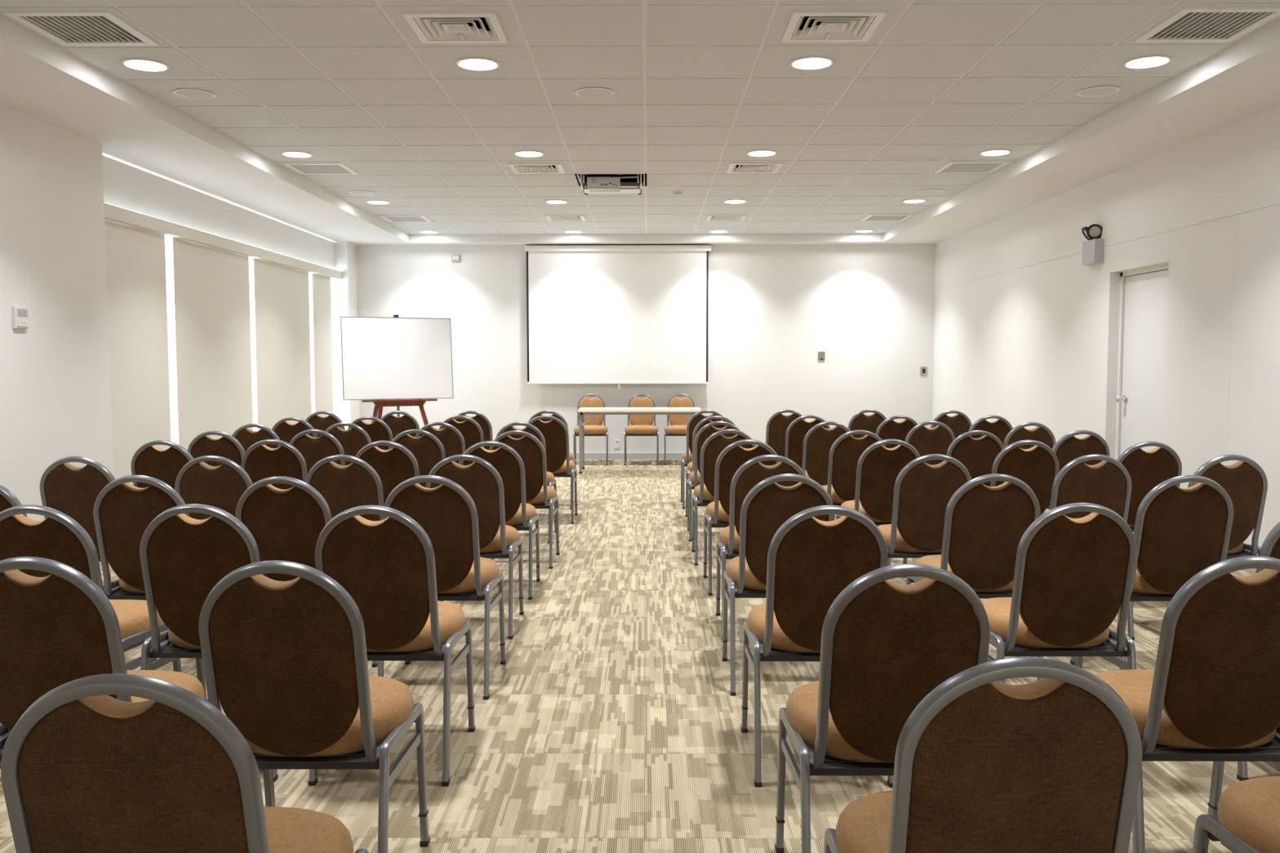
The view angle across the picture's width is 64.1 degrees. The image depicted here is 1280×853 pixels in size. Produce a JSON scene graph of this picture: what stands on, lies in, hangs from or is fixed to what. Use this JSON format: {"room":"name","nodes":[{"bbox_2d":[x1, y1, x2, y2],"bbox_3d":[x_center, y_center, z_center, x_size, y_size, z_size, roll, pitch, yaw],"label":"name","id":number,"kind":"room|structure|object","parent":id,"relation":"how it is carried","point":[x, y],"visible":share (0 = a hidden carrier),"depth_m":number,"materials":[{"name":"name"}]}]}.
{"room":"conference room","nodes":[
{"label":"conference room","id":0,"kind":"room"},
{"bbox_2d":[0,103,359,520],"bbox_3d":[-3.963,-0.445,5.395,0.460,2.793,15.970,0,4,0],"label":"wall","id":1,"kind":"structure","parent":0,"point":[55,393],"depth_m":6.49,"materials":[{"name":"white paint"}]},
{"bbox_2d":[104,218,171,485],"bbox_3d":[-3.876,-0.402,7.784,0.042,2.328,1.194,0,4,0],"label":"roller blind","id":2,"kind":"object","parent":1,"relation":"attached to","point":[135,257],"visible":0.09,"depth_m":7.84,"materials":[{"name":"white fabric"}]},
{"bbox_2d":[172,236,253,450],"bbox_3d":[-3.866,-0.500,9.316,0.042,2.328,1.626,0,4,0],"label":"roller blind","id":3,"kind":"object","parent":1,"relation":"attached to","point":[211,285],"visible":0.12,"depth_m":9.20,"materials":[{"name":"white fabric"}]},
{"bbox_2d":[104,203,342,279],"bbox_3d":[-3.808,-1.715,9.992,0.063,0.098,5.790,0,4,0],"label":"blind valance","id":4,"kind":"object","parent":1,"relation":"attached to","point":[113,213],"depth_m":8.95,"materials":[{"name":"white paint"}]},
{"bbox_2d":[253,257,311,431],"bbox_3d":[-3.853,-0.614,11.074,0.042,2.328,1.643,0,4,0],"label":"roller blind","id":5,"kind":"object","parent":1,"relation":"attached to","point":[282,292],"visible":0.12,"depth_m":10.96,"materials":[{"name":"white fabric"}]},
{"bbox_2d":[311,273,333,417],"bbox_3d":[-3.844,-0.698,12.380,0.042,2.328,0.695,0,4,0],"label":"roller blind","id":6,"kind":"object","parent":1,"relation":"attached to","point":[322,291],"visible":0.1,"depth_m":12.35,"materials":[{"name":"white fabric"}]},
{"bbox_2d":[102,155,334,269],"bbox_3d":[-3.872,-1.959,9.976,0.020,0.339,5.790,0,4,0],"label":"wall","id":7,"kind":"structure","parent":0,"point":[126,186],"depth_m":9.05,"materials":[{"name":"white paint"}]},
{"bbox_2d":[0,0,1279,244],"bbox_3d":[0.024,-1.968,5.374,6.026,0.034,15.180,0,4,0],"label":"ceiling","id":8,"kind":"structure","parent":0,"point":[698,86],"depth_m":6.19,"materials":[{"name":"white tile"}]},
{"bbox_2d":[1,10,159,45],"bbox_3d":[-2.679,-1.944,4.929,0.490,0.063,0.490,0,4,0],"label":"ceiling vent","id":9,"kind":"object","parent":8,"relation":"in","point":[74,25],"visible":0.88,"depth_m":4.94,"materials":[{"name":"white metal"}]},
{"bbox_2d":[120,57,168,71],"bbox_3d":[-2.675,-1.955,5.530,0.236,0.008,0.236,0,4,0],"label":"recessed light","id":10,"kind":"object","parent":8,"relation":"in","point":[144,64],"visible":1,"depth_m":5.52,"materials":[{"name":"white ceramic"}]},
{"bbox_2d":[281,162,359,174],"bbox_3d":[-2.654,-2.176,8.522,0.490,0.063,0.490,0,4,0],"label":"ceiling vent","id":11,"kind":"object","parent":8,"relation":"in","point":[303,168],"visible":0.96,"depth_m":8.52,"materials":[{"name":"white metal"}]},
{"bbox_2d":[401,11,507,43],"bbox_3d":[-0.879,-1.953,4.916,0.430,0.087,0.430,0,4,0],"label":"ceiling vent","id":12,"kind":"object","parent":8,"relation":"in","point":[429,27],"visible":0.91,"depth_m":4.95,"materials":[{"name":"white metal"}]},
{"bbox_2d":[455,57,499,71],"bbox_3d":[-0.875,-1.956,5.517,0.236,0.008,0.236,0,4,0],"label":"recessed light","id":13,"kind":"object","parent":8,"relation":"in","point":[480,64],"visible":1,"depth_m":5.51,"materials":[{"name":"white"}]},
{"bbox_2d":[507,162,564,173],"bbox_3d":[-0.854,-2.185,8.509,0.430,0.087,0.430,0,4,0],"label":"ceiling vent","id":14,"kind":"object","parent":8,"relation":"in","point":[552,167],"visible":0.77,"depth_m":8.56,"materials":[{"name":"white metal"}]},
{"bbox_2d":[574,173,646,195],"bbox_3d":[-0.250,-2.356,9.095,0.620,0.492,0.620,0,4,0],"label":"lift","id":15,"kind":"object","parent":8,"relation":"attached to","point":[637,178],"visible":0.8,"depth_m":9.30,"materials":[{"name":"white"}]},
{"bbox_2d":[586,175,620,191],"bbox_3d":[-0.316,-2.126,8.964,0.284,0.110,0.232,0,4,0],"label":"projector","id":16,"kind":"object","parent":15,"relation":"hanging from","point":[594,183],"visible":1,"depth_m":8.85,"materials":[{"name":"grey plastic"}]},
{"bbox_2d":[725,162,782,173],"bbox_3d":[0.946,-2.186,8.496,0.430,0.087,0.430,0,4,0],"label":"ceiling vent","id":17,"kind":"object","parent":8,"relation":"in","point":[736,167],"visible":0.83,"depth_m":8.53,"materials":[{"name":"white metal"}]},
{"bbox_2d":[789,56,834,69],"bbox_3d":[0.925,-1.957,5.505,0.236,0.008,0.236,0,4,0],"label":"recessed light","id":18,"kind":"object","parent":8,"relation":"in","point":[808,62],"visible":1,"depth_m":5.49,"materials":[{"name":"white"}]},
{"bbox_2d":[781,10,887,42],"bbox_3d":[0.921,-1.954,4.904,0.430,0.087,0.430,0,4,0],"label":"ceiling vent","id":19,"kind":"object","parent":8,"relation":"in","point":[803,26],"visible":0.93,"depth_m":4.92,"materials":[{"name":"white metal"}]},
{"bbox_2d":[933,160,1010,173],"bbox_3d":[2.746,-2.179,8.484,0.490,0.063,0.490,0,4,0],"label":"ceiling vent","id":20,"kind":"object","parent":8,"relation":"in","point":[952,166],"visible":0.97,"depth_m":8.46,"materials":[{"name":"white metal"}]},
{"bbox_2d":[1123,54,1172,68],"bbox_3d":[2.725,-1.958,5.492,0.236,0.008,0.236,0,4,0],"label":"recessed light","id":21,"kind":"object","parent":8,"relation":"in","point":[1148,61],"visible":1,"depth_m":5.48,"materials":[{"name":"white"}]},
{"bbox_2d":[1133,6,1279,42],"bbox_3d":[2.721,-1.947,4.892,0.490,0.063,0.490,0,4,0],"label":"ceiling vent","id":22,"kind":"object","parent":8,"relation":"in","point":[1188,22],"visible":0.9,"depth_m":4.91,"materials":[{"name":"white metal"}]},
{"bbox_2d":[0,459,1279,852],"bbox_3d":[-0.061,1.006,5.462,8.400,0.120,16.170,0,4,0],"label":"floor","id":23,"kind":"structure","parent":0,"point":[611,722],"depth_m":3.66,"materials":[{"name":"carpet"}]},
{"bbox_2d":[40,456,115,561],"bbox_3d":[-2.545,0.551,4.885,0.429,0.867,0.527,0,4,1],"label":"banquet chair","id":24,"kind":"object","parent":23,"relation":"on","point":[68,489],"visible":0.35,"depth_m":4.64,"materials":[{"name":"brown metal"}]},
{"bbox_2d":[0,504,182,672],"bbox_3d":[-1.820,0.651,3.330,0.429,0.867,0.527,0,4,1],"label":"banquet chair","id":25,"kind":"object","parent":23,"relation":"on","point":[59,537],"visible":0.3,"depth_m":3.08,"materials":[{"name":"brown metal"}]},
{"bbox_2d":[0,556,208,768],"bbox_3d":[-1.342,0.703,2.517,0.429,0.867,0.527,0,4,1],"label":"banquet chair","id":26,"kind":"object","parent":23,"relation":"on","point":[60,628],"visible":0.44,"depth_m":2.28,"materials":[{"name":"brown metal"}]},
{"bbox_2d":[93,475,189,662],"bbox_3d":[-1.896,0.600,4.125,0.429,0.867,0.527,0,4,0],"label":"banquet chair","id":27,"kind":"object","parent":23,"relation":"on","point":[122,511],"visible":0.44,"depth_m":3.89,"materials":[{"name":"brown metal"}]},
{"bbox_2d":[130,440,193,490],"bbox_3d":[-2.603,0.490,5.833,0.429,0.867,0.527,0,4,1],"label":"banquet chair","id":28,"kind":"object","parent":23,"relation":"on","point":[165,465],"visible":0.26,"depth_m":5.58,"materials":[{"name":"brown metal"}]},
{"bbox_2d":[0,673,368,852],"bbox_3d":[-0.715,0.757,1.675,0.429,0.867,0.527,0,4,1],"label":"banquet chair","id":29,"kind":"object","parent":23,"relation":"on","point":[96,771],"visible":1,"depth_m":1.43,"materials":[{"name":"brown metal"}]},
{"bbox_2d":[139,503,278,782],"bbox_3d":[-1.339,0.649,3.344,0.429,0.867,0.527,0,4,0],"label":"banquet chair","id":30,"kind":"object","parent":23,"relation":"on","point":[184,557],"visible":0.56,"depth_m":3.11,"materials":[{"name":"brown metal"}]},
{"bbox_2d":[174,455,253,519],"bbox_3d":[-1.946,0.548,4.917,0.429,0.867,0.527,0,4,1],"label":"banquet chair","id":31,"kind":"object","parent":23,"relation":"on","point":[222,486],"visible":0.3,"depth_m":4.67,"materials":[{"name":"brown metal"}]},
{"bbox_2d":[187,431,244,466],"bbox_3d":[-2.623,0.442,6.569,0.429,0.867,0.527,0,4,0],"label":"banquet chair","id":32,"kind":"object","parent":23,"relation":"on","point":[228,446],"visible":0.23,"depth_m":6.31,"materials":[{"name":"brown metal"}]},
{"bbox_2d":[231,423,280,453],"bbox_3d":[-2.649,0.397,7.276,0.429,0.867,0.527,0,4,0],"label":"banquet chair","id":33,"kind":"object","parent":23,"relation":"on","point":[246,437],"visible":0.21,"depth_m":7.01,"materials":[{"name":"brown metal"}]},
{"bbox_2d":[241,439,307,489],"bbox_3d":[-2.018,0.486,5.880,0.429,0.867,0.527,0,4,1],"label":"banquet chair","id":34,"kind":"object","parent":23,"relation":"on","point":[260,461],"visible":0.34,"depth_m":5.63,"materials":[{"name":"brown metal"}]},
{"bbox_2d":[271,417,316,444],"bbox_3d":[-2.659,0.344,8.088,0.429,0.867,0.527,0,4,1],"label":"banquet chair","id":35,"kind":"object","parent":23,"relation":"on","point":[286,431],"visible":0.21,"depth_m":7.83,"materials":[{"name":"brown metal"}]},
{"bbox_2d":[235,475,377,666],"bbox_3d":[-1.335,0.602,4.076,0.429,0.867,0.527,0,4,1],"label":"banquet chair","id":36,"kind":"object","parent":23,"relation":"on","point":[287,525],"visible":0.38,"depth_m":3.83,"materials":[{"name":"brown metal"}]},
{"bbox_2d":[198,560,429,852],"bbox_3d":[-0.783,0.705,2.471,0.429,0.867,0.527,0,4,0],"label":"banquet chair","id":37,"kind":"object","parent":23,"relation":"on","point":[286,662],"visible":0.91,"depth_m":2.26,"materials":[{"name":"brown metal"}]},
{"bbox_2d":[289,429,345,475],"bbox_3d":[-2.042,0.435,6.676,0.429,0.867,0.527,0,4,1],"label":"banquet chair","id":38,"kind":"object","parent":23,"relation":"on","point":[313,450],"visible":0.24,"depth_m":6.42,"materials":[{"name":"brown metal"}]},
{"bbox_2d":[305,411,345,437],"bbox_3d":[-2.713,0.284,9.016,0.429,0.867,0.527,0,4,0],"label":"banquet chair","id":39,"kind":"object","parent":23,"relation":"on","point":[317,422],"visible":0.19,"depth_m":8.75,"materials":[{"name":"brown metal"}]},
{"bbox_2d":[305,454,384,520],"bbox_3d":[-1.365,0.546,4.950,0.429,0.867,0.527,0,4,1],"label":"banquet chair","id":40,"kind":"object","parent":23,"relation":"on","point":[343,487],"visible":0.34,"depth_m":4.70,"materials":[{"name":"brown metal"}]},
{"bbox_2d":[324,422,371,465],"bbox_3d":[-2.059,0.388,7.409,0.429,0.867,0.527,0,4,1],"label":"banquet chair","id":41,"kind":"object","parent":23,"relation":"on","point":[353,440],"visible":0.17,"depth_m":7.15,"materials":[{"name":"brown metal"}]},
{"bbox_2d":[347,416,392,449],"bbox_3d":[-2.103,0.338,8.175,0.429,0.867,0.527,0,4,0],"label":"banquet chair","id":42,"kind":"object","parent":23,"relation":"on","point":[377,430],"visible":0.2,"depth_m":7.92,"materials":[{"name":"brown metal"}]},
{"bbox_2d":[355,440,420,503],"bbox_3d":[-1.377,0.492,5.774,0.429,0.867,0.527,0,4,0],"label":"banquet chair","id":43,"kind":"object","parent":23,"relation":"on","point":[393,466],"visible":0.24,"depth_m":5.52,"materials":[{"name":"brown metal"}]},
{"bbox_2d":[308,505,475,786],"bbox_3d":[-0.797,0.651,3.314,0.429,0.867,0.527,0,4,1],"label":"banquet chair","id":44,"kind":"object","parent":23,"relation":"on","point":[387,566],"visible":0.84,"depth_m":3.10,"materials":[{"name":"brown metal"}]},
{"bbox_2d":[360,315,437,425],"bbox_3d":[-2.779,-0.341,11.521,0.905,1.807,0.902,-2,4,-25],"label":"easel","id":45,"kind":"object","parent":23,"relation":"on","point":[379,404],"visible":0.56,"depth_m":11.24,"materials":[{"name":"brown wood"}]},
{"bbox_2d":[340,316,453,399],"bbox_3d":[-2.659,-0.749,11.239,1.204,0.900,0.101,-2,4,-25],"label":"whiteboard","id":46,"kind":"object","parent":45,"relation":"on","point":[383,357],"visible":1,"depth_m":11.22,"materials":[{"name":"white plastic"}]},
{"bbox_2d":[381,410,419,439],"bbox_3d":[-2.072,0.283,9.030,0.429,0.867,0.527,0,4,1],"label":"banquet chair","id":47,"kind":"object","parent":23,"relation":"on","point":[397,425],"visible":0.2,"depth_m":8.77,"materials":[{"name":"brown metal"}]},
{"bbox_2d":[388,429,445,487],"bbox_3d":[-1.411,0.434,6.686,0.429,0.867,0.527,0,4,0],"label":"banquet chair","id":48,"kind":"object","parent":23,"relation":"on","point":[427,449],"visible":0.27,"depth_m":6.43,"materials":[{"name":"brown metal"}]},
{"bbox_2d":[415,422,465,463],"bbox_3d":[-1.411,0.384,7.451,0.429,0.867,0.527,0,4,1],"label":"banquet chair","id":49,"kind":"object","parent":23,"relation":"on","point":[451,439],"visible":0.21,"depth_m":7.19,"materials":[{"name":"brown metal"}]},
{"bbox_2d":[377,475,506,699],"bbox_3d":[-0.793,0.600,4.108,0.429,0.867,0.527,0,4,0],"label":"banquet chair","id":50,"kind":"object","parent":23,"relation":"on","point":[447,513],"visible":0.64,"depth_m":3.90,"materials":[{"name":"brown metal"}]},
{"bbox_2d":[439,415,484,450],"bbox_3d":[-1.413,0.329,8.305,0.429,0.867,0.527,0,4,1],"label":"banquet chair","id":51,"kind":"object","parent":23,"relation":"on","point":[472,433],"visible":0.15,"depth_m":8.05,"materials":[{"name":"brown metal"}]},
{"bbox_2d":[426,454,524,639],"bbox_3d":[-0.810,0.545,4.956,0.429,0.867,0.527,0,4,0],"label":"banquet chair","id":52,"kind":"object","parent":23,"relation":"on","point":[480,479],"visible":0.52,"depth_m":4.74,"materials":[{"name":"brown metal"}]},
{"bbox_2d":[458,440,540,599],"bbox_3d":[-0.802,0.494,5.744,0.429,0.867,0.527,0,4,0],"label":"banquet chair","id":53,"kind":"object","parent":23,"relation":"on","point":[505,460],"visible":0.54,"depth_m":5.53,"materials":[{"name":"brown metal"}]},
{"bbox_2d":[488,430,559,568],"bbox_3d":[-0.758,0.440,6.571,0.429,0.867,0.527,0,4,1],"label":"banquet chair","id":54,"kind":"object","parent":23,"relation":"on","point":[529,447],"visible":0.44,"depth_m":6.36,"materials":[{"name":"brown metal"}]},
{"bbox_2d":[495,422,556,543],"bbox_3d":[-0.844,0.383,7.460,0.429,0.867,0.527,0,4,1],"label":"banquet chair","id":55,"kind":"object","parent":23,"relation":"on","point":[530,428],"visible":0.22,"depth_m":7.20,"materials":[{"name":"silver metal"}]},
{"bbox_2d":[524,415,577,524],"bbox_3d":[-0.741,0.328,8.317,0.429,0.867,0.527,0,4,0],"label":"banquet chair","id":56,"kind":"object","parent":23,"relation":"on","point":[555,433],"visible":0.62,"depth_m":8.11,"materials":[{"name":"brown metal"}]},
{"bbox_2d":[573,394,608,465],"bbox_3d":[-0.619,0.031,12.911,0.429,0.867,0.527,0,4,-1],"label":"banquet chair","id":57,"kind":"object","parent":23,"relation":"on","point":[593,427],"visible":0.8,"depth_m":13.03,"materials":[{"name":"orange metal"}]},
{"bbox_2d":[577,407,701,473],"bbox_3d":[-0.002,0.157,11.965,1.410,0.736,0.600,0,4,0],"label":"folding table","id":58,"kind":"object","parent":23,"relation":"on","point":[595,411],"visible":0.68,"depth_m":11.70,"materials":[{"name":"plastic"}]},
{"bbox_2d":[624,394,658,465],"bbox_3d":[0.020,0.030,12.917,0.429,0.867,0.527,0,4,0],"label":"banquet chair","id":59,"kind":"object","parent":23,"relation":"on","point":[641,424],"visible":0.94,"depth_m":13.03,"materials":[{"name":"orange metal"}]},
{"bbox_2d":[664,394,695,465],"bbox_3d":[0.521,0.030,12.908,0.429,0.867,0.527,0,4,2],"label":"banquet chair","id":60,"kind":"object","parent":23,"relation":"on","point":[678,423],"visible":0.69,"depth_m":13.03,"materials":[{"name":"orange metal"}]},
{"bbox_2d":[680,409,722,508],"bbox_3d":[0.586,0.274,9.131,0.429,0.867,0.527,0,4,0],"label":"banquet chair","id":61,"kind":"object","parent":23,"relation":"on","point":[686,457],"visible":0.38,"depth_m":8.92,"materials":[{"name":"silver metal"}]},
{"bbox_2d":[687,421,740,541],"bbox_3d":[0.571,0.378,7.516,0.429,0.867,0.527,0,4,1],"label":"banquet chair","id":62,"kind":"object","parent":23,"relation":"on","point":[694,480],"visible":0.36,"depth_m":7.30,"materials":[{"name":"silver metal"}]},
{"bbox_2d":[691,429,755,565],"bbox_3d":[0.563,0.433,6.664,0.429,0.867,0.527,0,4,1],"label":"banquet chair","id":63,"kind":"object","parent":23,"relation":"on","point":[703,495],"visible":0.41,"depth_m":6.45,"materials":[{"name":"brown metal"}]},
{"bbox_2d":[703,439,779,595],"bbox_3d":[0.593,0.486,5.837,0.429,0.867,0.527,0,4,0],"label":"banquet chair","id":64,"kind":"object","parent":23,"relation":"on","point":[717,514],"visible":0.47,"depth_m":5.61,"materials":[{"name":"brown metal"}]},
{"bbox_2d":[715,454,805,639],"bbox_3d":[0.598,0.545,4.931,0.429,0.867,0.527,0,4,1],"label":"banquet chair","id":65,"kind":"object","parent":23,"relation":"on","point":[753,472],"visible":0.41,"depth_m":4.69,"materials":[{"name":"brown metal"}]},
{"bbox_2d":[722,473,834,696],"bbox_3d":[0.567,0.596,4.146,0.429,0.867,0.527,0,4,1],"label":"banquet chair","id":66,"kind":"object","parent":23,"relation":"on","point":[768,504],"visible":0.51,"depth_m":3.92,"materials":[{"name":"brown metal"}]},
{"bbox_2d":[765,409,805,458],"bbox_3d":[1.288,0.269,9.194,0.429,0.867,0.527,0,4,0],"label":"banquet chair","id":67,"kind":"object","parent":23,"relation":"on","point":[777,425],"visible":0.22,"depth_m":8.96,"materials":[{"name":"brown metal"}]},
{"bbox_2d":[785,414,835,519],"bbox_3d":[1.337,0.326,8.315,0.429,0.867,0.527,0,4,1],"label":"banquet chair","id":68,"kind":"object","parent":23,"relation":"on","point":[796,433],"visible":0.29,"depth_m":8.07,"materials":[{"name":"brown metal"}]},
{"bbox_2d":[741,505,893,787],"bbox_3d":[0.566,0.650,3.301,0.429,0.867,0.527,0,4,1],"label":"banquet chair","id":69,"kind":"object","parent":23,"relation":"on","point":[811,560],"visible":0.66,"depth_m":3.08,"materials":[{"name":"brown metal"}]},
{"bbox_2d":[801,421,853,485],"bbox_3d":[1.336,0.381,7.465,0.429,0.867,0.527,0,4,0],"label":"banquet chair","id":70,"kind":"object","parent":23,"relation":"on","point":[818,442],"visible":0.37,"depth_m":7.23,"materials":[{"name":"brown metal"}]},
{"bbox_2d":[822,430,890,565],"bbox_3d":[1.355,0.438,6.577,0.429,0.867,0.527,0,4,0],"label":"banquet chair","id":71,"kind":"object","parent":23,"relation":"on","point":[845,453],"visible":0.37,"depth_m":6.35,"materials":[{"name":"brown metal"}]},
{"bbox_2d":[847,409,886,438],"bbox_3d":[2.006,0.267,9.209,0.429,0.867,0.527,0,4,0],"label":"banquet chair","id":72,"kind":"object","parent":23,"relation":"on","point":[859,421],"visible":0.17,"depth_m":8.95,"materials":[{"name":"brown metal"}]},
{"bbox_2d":[835,439,920,577],"bbox_3d":[1.375,0.485,5.846,0.429,0.867,0.527,0,4,1],"label":"banquet chair","id":73,"kind":"object","parent":23,"relation":"on","point":[878,468],"visible":0.48,"depth_m":5.62,"materials":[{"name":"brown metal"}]},
{"bbox_2d":[774,563,990,852],"bbox_3d":[0.572,0.706,2.432,0.429,0.867,0.527,0,4,0],"label":"banquet chair","id":74,"kind":"object","parent":23,"relation":"on","point":[886,645],"visible":0.77,"depth_m":2.21,"materials":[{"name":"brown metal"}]},
{"bbox_2d":[875,415,918,448],"bbox_3d":[2.029,0.329,8.250,0.429,0.867,0.527,0,4,0],"label":"banquet chair","id":75,"kind":"object","parent":23,"relation":"on","point":[889,428],"visible":0.2,"depth_m":7.99,"materials":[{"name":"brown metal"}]},
{"bbox_2d":[877,453,971,565],"bbox_3d":[1.356,0.543,4.953,0.429,0.867,0.527,0,4,0],"label":"banquet chair","id":76,"kind":"object","parent":23,"relation":"on","point":[923,491],"visible":0.61,"depth_m":4.73,"materials":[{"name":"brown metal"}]},
{"bbox_2d":[905,421,955,465],"bbox_3d":[2.066,0.377,7.509,0.429,0.867,0.527,0,4,0],"label":"banquet chair","id":77,"kind":"object","parent":23,"relation":"on","point":[937,439],"visible":0.33,"depth_m":7.26,"materials":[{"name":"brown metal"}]},
{"bbox_2d":[930,410,972,438],"bbox_3d":[2.678,0.278,9.031,0.429,0.867,0.527,0,4,0],"label":"banquet chair","id":78,"kind":"object","parent":23,"relation":"on","point":[958,424],"visible":0.22,"depth_m":8.77,"materials":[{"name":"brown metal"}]},
{"bbox_2d":[906,473,1043,679],"bbox_3d":[1.347,0.596,4.135,0.429,0.867,0.527,0,4,0],"label":"banquet chair","id":79,"kind":"object","parent":23,"relation":"on","point":[984,526],"visible":0.7,"depth_m":3.91,"materials":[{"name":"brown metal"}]},
{"bbox_2d":[946,430,1004,486],"bbox_3d":[2.075,0.440,6.539,0.429,0.867,0.527,0,4,1],"label":"banquet chair","id":80,"kind":"object","parent":23,"relation":"on","point":[978,455],"visible":0.3,"depth_m":6.29,"materials":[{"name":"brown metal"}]},
{"bbox_2d":[823,657,1142,852],"bbox_3d":[0.565,0.750,1.749,0.429,0.867,0.527,0,4,1],"label":"banquet chair","id":81,"kind":"object","parent":23,"relation":"on","point":[984,764],"visible":1,"depth_m":1.51,"materials":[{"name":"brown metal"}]},
{"bbox_2d":[968,414,1013,444],"bbox_3d":[2.758,0.328,8.264,0.429,0.867,0.527,0,4,0],"label":"banquet chair","id":82,"kind":"object","parent":23,"relation":"on","point":[999,428],"visible":0.25,"depth_m":8.00,"materials":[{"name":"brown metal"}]},
{"bbox_2d":[990,440,1059,515],"bbox_3d":[2.092,0.489,5.780,0.429,0.867,0.527,0,4,0],"label":"banquet chair","id":83,"kind":"object","parent":23,"relation":"on","point":[1035,466],"visible":0.38,"depth_m":5.53,"materials":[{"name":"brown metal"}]},
{"bbox_2d":[1003,422,1055,449],"bbox_3d":[2.719,0.386,7.363,0.429,0.867,0.527,0,4,0],"label":"banquet chair","id":84,"kind":"object","parent":23,"relation":"on","point":[1041,433],"visible":0.27,"depth_m":7.10,"materials":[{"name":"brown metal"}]},
{"bbox_2d":[974,502,1136,684],"bbox_3d":[1.333,0.646,3.352,0.429,0.867,0.527,0,4,0],"label":"banquet chair","id":85,"kind":"object","parent":23,"relation":"on","point":[1073,577],"visible":0.88,"depth_m":3.15,"materials":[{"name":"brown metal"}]},
{"bbox_2d":[1046,430,1110,508],"bbox_3d":[2.721,0.438,6.548,0.429,0.867,0.527,0,4,0],"label":"banquet chair","id":86,"kind":"object","parent":23,"relation":"on","point":[1068,448],"visible":0.21,"depth_m":6.29,"materials":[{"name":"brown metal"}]},
{"bbox_2d":[1049,453,1134,639],"bbox_3d":[2.079,0.543,4.934,0.429,0.867,0.527,0,4,0],"label":"banquet chair","id":87,"kind":"object","parent":23,"relation":"on","point":[1103,483],"visible":0.3,"depth_m":4.69,"materials":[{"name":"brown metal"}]},
{"bbox_2d":[1116,440,1182,532],"bbox_3d":[2.707,0.494,5.679,0.429,0.867,0.527,0,4,1],"label":"banquet chair","id":88,"kind":"object","parent":23,"relation":"on","point":[1147,469],"visible":0.41,"depth_m":5.43,"materials":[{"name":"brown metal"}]},
{"bbox_2d":[1070,475,1233,670],"bbox_3d":[2.055,0.598,4.088,0.429,0.867,0.527,0,4,0],"label":"banquet chair","id":89,"kind":"object","parent":23,"relation":"on","point":[1179,533],"visible":0.6,"depth_m":3.87,"materials":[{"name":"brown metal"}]},
{"bbox_2d":[1093,555,1279,852],"bbox_3d":[1.350,0.701,2.512,0.429,0.867,0.527,0,4,1],"label":"banquet chair","id":90,"kind":"object","parent":23,"relation":"on","point":[1211,693],"visible":0.84,"depth_m":2.31,"materials":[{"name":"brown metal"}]},
{"bbox_2d":[1133,454,1267,604],"bbox_3d":[2.690,0.544,4.914,0.429,0.867,0.527,0,4,0],"label":"banquet chair","id":91,"kind":"object","parent":23,"relation":"on","point":[1246,485],"visible":0.41,"depth_m":4.68,"materials":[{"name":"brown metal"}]},
{"bbox_2d":[1192,776,1279,852],"bbox_3d":[1.315,0.746,1.810,0.429,0.867,0.527,0,4,1],"label":"banquet chair","id":92,"kind":"object","parent":23,"relation":"on","point":[1248,814],"visible":1,"depth_m":1.92,"materials":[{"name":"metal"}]},
{"bbox_2d":[1236,521,1279,781],"bbox_3d":[2.066,0.647,3.334,0.429,0.867,0.527,0,4,0],"label":"banquet chair","id":93,"kind":"object","parent":23,"relation":"on","point":[1270,548],"visible":0.16,"depth_m":3.09,"materials":[{"name":"silver metal"}]},
{"bbox_2d":[356,244,935,453],"bbox_3d":[-0.007,-0.967,13.411,8.400,2.793,0.150,0,4,0],"label":"wall","id":94,"kind":"structure","parent":0,"point":[870,308],"depth_m":13.31,"materials":[{"name":"white paint"}]},
{"bbox_2d":[524,244,711,390],"bbox_3d":[-0.284,-1.404,13.244,2.405,1.857,0.120,0,4,0],"label":"projection screen","id":95,"kind":"object","parent":94,"relation":"attached to","point":[596,314],"visible":1,"depth_m":13.24,"materials":[{"name":"white fabric"}]},
{"bbox_2d":[576,453,683,459],"bbox_3d":[0.073,0.390,13.417,7.500,0.084,0.012,0,4,0],"label":"baseboard","id":96,"kind":"structure","parent":94,"relation":"attached to","point":[587,455],"depth_m":13.41,"materials":[{"name":"grey paint"}]},
{"bbox_2d":[932,105,1279,555],"bbox_3d":[3.917,-0.450,5.340,0.300,2.793,15.970,0,4,0],"label":"wall","id":97,"kind":"structure","parent":0,"point":[1024,331],"depth_m":7.76,"materials":[{"name":"white paint"}]},
{"bbox_2d":[1081,223,1103,265],"bbox_3d":[3.741,-1.508,8.466,0.120,0.322,0.243,0,4,0],"label":"emergency light","id":98,"kind":"object","parent":97,"relation":"attached to","point":[1093,248],"visible":1,"depth_m":8.40,"materials":[{"name":"grey plastic"}]},
{"bbox_2d":[1115,263,1168,459],"bbox_3d":[3.902,-0.214,7.838,0.065,2.000,0.925,0,4,0],"label":"trim","id":99,"kind":"structure","parent":97,"relation":"attached to","point":[1162,267],"depth_m":8.24,"materials":[{"name":"white paint"}]},
{"bbox_2d":[1115,269,1168,454],"bbox_3d":[3.872,-0.198,7.838,0.116,1.952,0.847,0,4,0],"label":"door","id":100,"kind":"structure","parent":97,"relation":"in","point":[1145,308],"depth_m":7.89,"materials":[{"name":"white paint"}]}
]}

